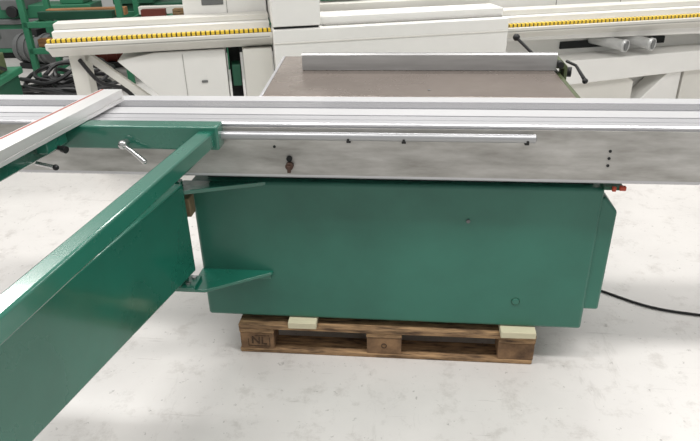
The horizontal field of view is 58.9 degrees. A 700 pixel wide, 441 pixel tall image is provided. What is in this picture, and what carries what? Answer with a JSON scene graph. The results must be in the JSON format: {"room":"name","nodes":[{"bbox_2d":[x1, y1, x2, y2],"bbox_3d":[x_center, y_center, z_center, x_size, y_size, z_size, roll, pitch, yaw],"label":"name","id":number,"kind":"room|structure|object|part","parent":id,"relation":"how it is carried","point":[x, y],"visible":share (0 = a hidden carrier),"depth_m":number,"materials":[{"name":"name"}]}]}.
{"room":"woodworking shop","nodes":[
{"label":"woodworking shop","id":0,"kind":"room"},
{"bbox_2d":[49,0,114,6],"bbox_3d":[0.889,-5.492,9.595,18.000,4.500,0.150,1,27,5],"label":"wall","id":1,"kind":"structure","parent":0,"point":[105,3],"depth_m":10.84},
{"bbox_2d":[0,51,699,440],"bbox_3d":[0.383,-0.388,4.543,18.000,0.080,13.500,1,27,5],"label":"floor","id":2,"kind":"structure","parent":0,"point":[630,371],"depth_m":2.48,"materials":[{"name":"paint"}]},
{"bbox_2d":[0,52,22,94],"bbox_3d":[-3.348,-1.300,5.209,0.948,1.117,0.720,-4,27,-4],"label":"machine","id":3,"kind":"object","parent":2,"relation":"on","point":[10,84],"visible":0.38,"depth_m":5.41,"materials":[{"name":"paint"}]},
{"bbox_2d":[12,28,62,68],"bbox_3d":[-3.748,-2.110,7.577,0.638,0.462,0.385,8,28,18],"label":"hose reel","id":4,"kind":"object","parent":2,"relation":"on","point":[19,46],"visible":0.45,"depth_m":7.49,"materials":[{"name":"metal"}]},
{"bbox_2d":[0,0,101,57],"bbox_3d":[-4.298,-2.687,8.100,2.100,1.050,0.630,-1,27,1],"label":"lathe","id":5,"kind":"object","parent":2,"relation":"on","point":[10,22],"visible":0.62,"depth_m":7.93,"materials":[{"name":"green paint"}]},
{"bbox_2d":[0,18,87,24],"bbox_3d":[-4.296,-2.654,8.156,2.100,0.060,0.560,-1,27,1],"label":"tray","id":6,"kind":"object","parent":5,"relation":"on","point":[3,21],"depth_m":7.91,"materials":[{"name":"white metal"}]},
{"bbox_2d":[19,57,123,94],"bbox_3d":[-2.806,-1.408,6.215,1.122,0.356,0.806,1,27,5],"label":"cable coil","id":7,"kind":"object","parent":2,"relation":"on","point":[55,83],"visible":0.46,"depth_m":6.08,"materials":[{"name":"black plastic"}]},
{"bbox_2d":[95,53,123,67],"bbox_3d":[-2.846,-2.131,7.577,0.638,0.462,0.385,-8,27,-13],"label":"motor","id":8,"kind":"object","parent":2,"relation":"on","point":[110,58],"visible":0.09,"depth_m":7.49,"materials":[{"name":"red paint"}]},
{"bbox_2d":[16,0,229,82],"bbox_3d":[-2.409,-2.211,6.779,2.060,1.300,0.680,-2,27,-1],"label":"rack","id":9,"kind":"object","parent":2,"relation":"on","point":[26,25],"visible":0.16,"depth_m":6.59,"materials":[{"name":"metal"}]},
{"bbox_3d":[-3.402,-2.052,6.508,0.060,1.300,0.060,-2,27,-1],"label":"post","id":10,"kind":"part","parent":9,"relation":"part of","materials":[{"name":"green metal"}]},
{"bbox_3d":[-2.397,-1.836,6.631,2.040,0.060,0.040,-2,27,-1],"label":"rail","id":11,"kind":"part","parent":9,"relation":"part of","materials":[{"name":"green metal"}]},
{"bbox_3d":[-2.402,-2.077,6.511,2.040,0.060,0.040,-2,27,-1],"label":"rail","id":12,"kind":"part","parent":9,"relation":"part of","materials":[{"name":"green metal"}]},
{"bbox_2d":[38,38,52,46],"bbox_3d":[-2.921,-1.942,6.710,0.850,0.080,0.100,-3,27,-3],"label":"plank","id":13,"kind":"object","parent":9,"relation":"on","point":[42,41],"visible":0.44,"depth_m":6.64,"materials":[{"name":"brown wood"}]},
{"bbox_3d":[-3.416,-2.320,7.045,0.060,1.300,0.060,-2,27,-1],"label":"post","id":14,"kind":"part","parent":9,"relation":"part of","materials":[{"name":"green metal"}]},
{"bbox_2d":[37,10,115,19],"bbox_3d":[-2.907,-2.188,6.598,0.800,0.080,0.100,0,27,2],"label":"plank","id":15,"kind":"object","parent":9,"relation":"on","point":[71,14],"visible":0.9,"depth_m":6.56,"materials":[{"name":"green paint"}]},
{"bbox_2d":[46,6,127,14],"bbox_3d":[-2.882,-2.292,6.804,0.850,0.080,0.100,-3,27,-2],"label":"plank","id":16,"kind":"object","parent":9,"relation":"on","point":[125,10],"visible":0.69,"depth_m":6.76,"materials":[{"name":"brown wood"}]},
{"bbox_3d":[-2.403,-2.082,6.519,0.060,1.300,0.060,-2,27,-1],"label":"post","id":17,"kind":"part","parent":9,"relation":"part of","materials":[{"name":"metal"}]},
{"bbox_3d":[-2.417,-2.350,7.056,0.060,1.300,0.060,-2,27,-1],"label":"post","id":18,"kind":"part","parent":9,"relation":"part of","materials":[{"name":"green metal"}]},
{"bbox_3d":[-2.417,-2.354,7.065,2.040,0.060,0.040,-2,27,-1],"label":"rail","id":19,"kind":"part","parent":9,"relation":"part of","materials":[{"name":"metal"}]},
{"bbox_2d":[140,8,166,16],"bbox_3d":[-2.087,-2.208,6.598,0.250,0.080,0.100,-4,27,-5],"label":"plank","id":20,"kind":"object","parent":9,"relation":"on","point":[155,11],"visible":0.74,"depth_m":6.55,"materials":[{"name":"red paint"}]},
{"bbox_2d":[138,5,182,14],"bbox_3d":[-1.913,-2.330,6.833,0.800,0.080,0.100,-3,27,-2],"label":"plank","id":21,"kind":"object","parent":9,"relation":"on","point":[169,8],"visible":0.4,"depth_m":6.78,"materials":[{"name":"beige paint"}]},
{"bbox_2d":[172,8,183,14],"bbox_3d":[-1.688,-2.220,6.603,0.380,0.080,0.100,0,27,2],"label":"plank","id":22,"kind":"object","parent":9,"relation":"on","point":[176,11],"visible":0.24,"depth_m":6.56,"materials":[{"name":"brown wood"}]},
{"bbox_3d":[-1.417,-2.380,7.067,0.060,1.300,0.060,-2,27,-1],"label":"post","id":23,"kind":"part","parent":9,"relation":"part of","materials":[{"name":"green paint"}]},
{"bbox_2d":[113,0,272,52],"bbox_3d":[-1.986,-2.738,8.088,2.100,1.050,0.630,-4,27,-4],"label":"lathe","id":24,"kind":"object","parent":2,"relation":"on","point":[128,3],"visible":0.02,"depth_m":7.85,"materials":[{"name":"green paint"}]},
{"bbox_2d":[45,0,699,98],"bbox_3d":[0.753,-1.471,4.812,5.640,1.600,1.037,-6,27,-9],"label":"machine","id":25,"kind":"object","parent":2,"relation":"on","point":[623,48],"visible":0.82,"depth_m":4.35,"materials":[{"name":"beige paint"}]},
{"bbox_3d":[-1.842,-0.785,4.418,0.100,0.840,0.200,-6,27,-9],"label":"leg","id":26,"kind":"part","parent":25,"relation":"part of","materials":[{"name":"beige paint"}]},
{"bbox_3d":[-1.240,-1.221,4.088,1.430,0.022,0.042,-6,27,-9],"label":"feed chain","id":27,"kind":"part","parent":25,"relation":"part of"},
{"bbox_3d":[-1.280,-1.380,4.272,1.420,0.040,0.140,-6,27,-9],"label":"rail","id":28,"kind":"part","parent":25,"relation":"part of","materials":[{"name":"white metal"}]},
{"bbox_2d":[182,0,266,14],"bbox_3d":[-0.936,-1.796,4.538,0.580,0.700,0.530,-6,27,-9],"label":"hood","id":29,"kind":"object","parent":25,"relation":"attached to","point":[190,7],"depth_m":4.38,"materials":[{"name":"white paint"}]},
{"bbox_3d":[-0.841,-0.935,4.690,0.080,0.820,0.150,-6,27,-9],"label":"leg","id":30,"kind":"part","parent":25,"relation":"part of","materials":[{"name":"metal"}]},
{"bbox_3d":[0.448,-1.395,4.316,1.285,0.011,0.032,-6,27,-9],"label":"step rail","id":31,"kind":"part","parent":25,"relation":"part of","materials":[{"name":"white metal"}]},
{"bbox_2d":[489,0,644,7],"bbox_3d":[2.246,-2.035,5.117,2.500,0.430,0.540,-6,27,-9],"label":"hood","id":32,"kind":"object","parent":25,"relation":"attached to","point":[502,3],"depth_m":4.80,"materials":[{"name":"white paint"}]},
{"bbox_3d":[2.304,-1.689,4.847,2.515,0.040,0.140,-6,27,-9],"label":"rail","id":33,"kind":"part","parent":25,"relation":"part of","materials":[{"name":"white metal"}]},
{"bbox_3d":[2.280,-1.230,5.161,2.480,0.790,0.180,-6,27,-9],"label":"panel","id":34,"kind":"part","parent":25,"relation":"part of","materials":[{"name":"white paint"}]},
{"bbox_3d":[2.311,-1.460,4.803,2.480,0.120,0.100,-6,27,-9],"label":"tapered panel","id":35,"kind":"part","parent":25,"relation":"part of","materials":[{"name":"white paint"}]},
{"bbox_3d":[2.344,-1.530,4.663,2.525,0.022,0.042,-6,27,-9],"label":"feed chain","id":36,"kind":"part","parent":25,"relation":"part of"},
{"bbox_2d":[238,314,536,363],"bbox_3d":[0.177,0.326,2.879,1.211,0.144,0.800,1,27,6],"label":"wooden pallet","id":37,"kind":"object","parent":2,"relation":"on","point":[258,333],"visible":0.37,"depth_m":2.54,"materials":[{"name":"brown wood"}]},
{"bbox_2d":[288,316,318,328],"bbox_3d":[-0.169,0.289,2.774,0.115,0.029,0.612,1,27,5],"label":"pad","id":38,"kind":"object","parent":37,"relation":"on","point":[295,322],"visible":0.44,"depth_m":2.50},
{"bbox_2d":[0,34,699,440],"bbox_3d":[0.021,0.013,2.201,3.686,0.969,2.360,-12,28,-20],"label":"saw","id":39,"kind":"object","parent":37,"relation":"on","point":[447,187],"visible":1,"depth_m":2.21,"materials":[{"name":"green paint"}]},
{"bbox_3d":[-0.936,-0.169,1.972,0.020,0.020,0.020,1,27,6],"label":"knob","id":40,"kind":"part","parent":39,"relation":"part of","materials":[{"name":"black plastic"}]},
{"bbox_3d":[-0.940,-0.233,2.010,0.054,0.027,0.025,9,28,20],"label":"knob","id":41,"kind":"part","parent":39,"relation":"part of","materials":[{"name":"black plastic"}]},
{"bbox_3d":[-0.797,0.381,1.567,0.071,0.378,1.647,4,27,11],"label":"swing arm","id":42,"kind":"part","parent":39,"relation":"part of","materials":[{"name":"green paint"}]},
{"bbox_3d":[-0.724,-0.225,2.067,0.102,0.071,0.019,9,28,19],"label":"clamp lever","id":43,"kind":"part","parent":39,"relation":"part of","materials":[{"name":"metal"}]},
{"bbox_2d":[184,194,195,216],"bbox_3d":[-0.605,-0.058,2.298,0.043,0.075,0.055,1,27,5],"label":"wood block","id":44,"kind":"object","parent":39,"relation":"attached to","point":[189,198],"visible":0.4,"depth_m":2.28,"materials":[{"name":"brown wood"}]},
{"bbox_3d":[0.072,-0.276,2.046,1.056,0.028,0.028,1,27,6],"label":"guide rod","id":45,"kind":"part","parent":39,"relation":"part of","materials":[{"name":"metal"}]},
{"bbox_3d":[0.777,-0.783,2.769,0.032,0.089,0.128,-18,31,-30],"label":"knob","id":46,"kind":"part","parent":39,"relation":"part of","materials":[{"name":"black plastic"}]},
{"bbox_3d":[0.904,-0.610,2.673,0.032,0.032,0.820,1,27,6],"label":"fence rail","id":47,"kind":"part","parent":39,"relation":"part of","materials":[{"name":"green metal"}]},
{"bbox_3d":[0.961,-0.630,2.629,0.024,0.070,0.160,-8,27,-12],"label":"clamp lever","id":48,"kind":"part","parent":39,"relation":"part of","materials":[{"name":"black plastic"}]},
{"bbox_2d":[498,325,535,338],"bbox_3d":[0.682,0.308,2.695,0.135,0.029,0.630,1,27,5],"label":"pad","id":49,"kind":"object","parent":37,"relation":"on","point":[506,331],"visible":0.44,"depth_m":2.42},
{"bbox_2d":[601,290,699,315],"bbox_3d":[1.869,0.266,2.748,1.908,0.308,0.265,5,27,13],"label":"power cable","id":50,"kind":"object","parent":2,"relation":"on","point":[603,291],"visible":0.46,"depth_m":2.83,"materials":[{"name":"black plastic"}]}
]}

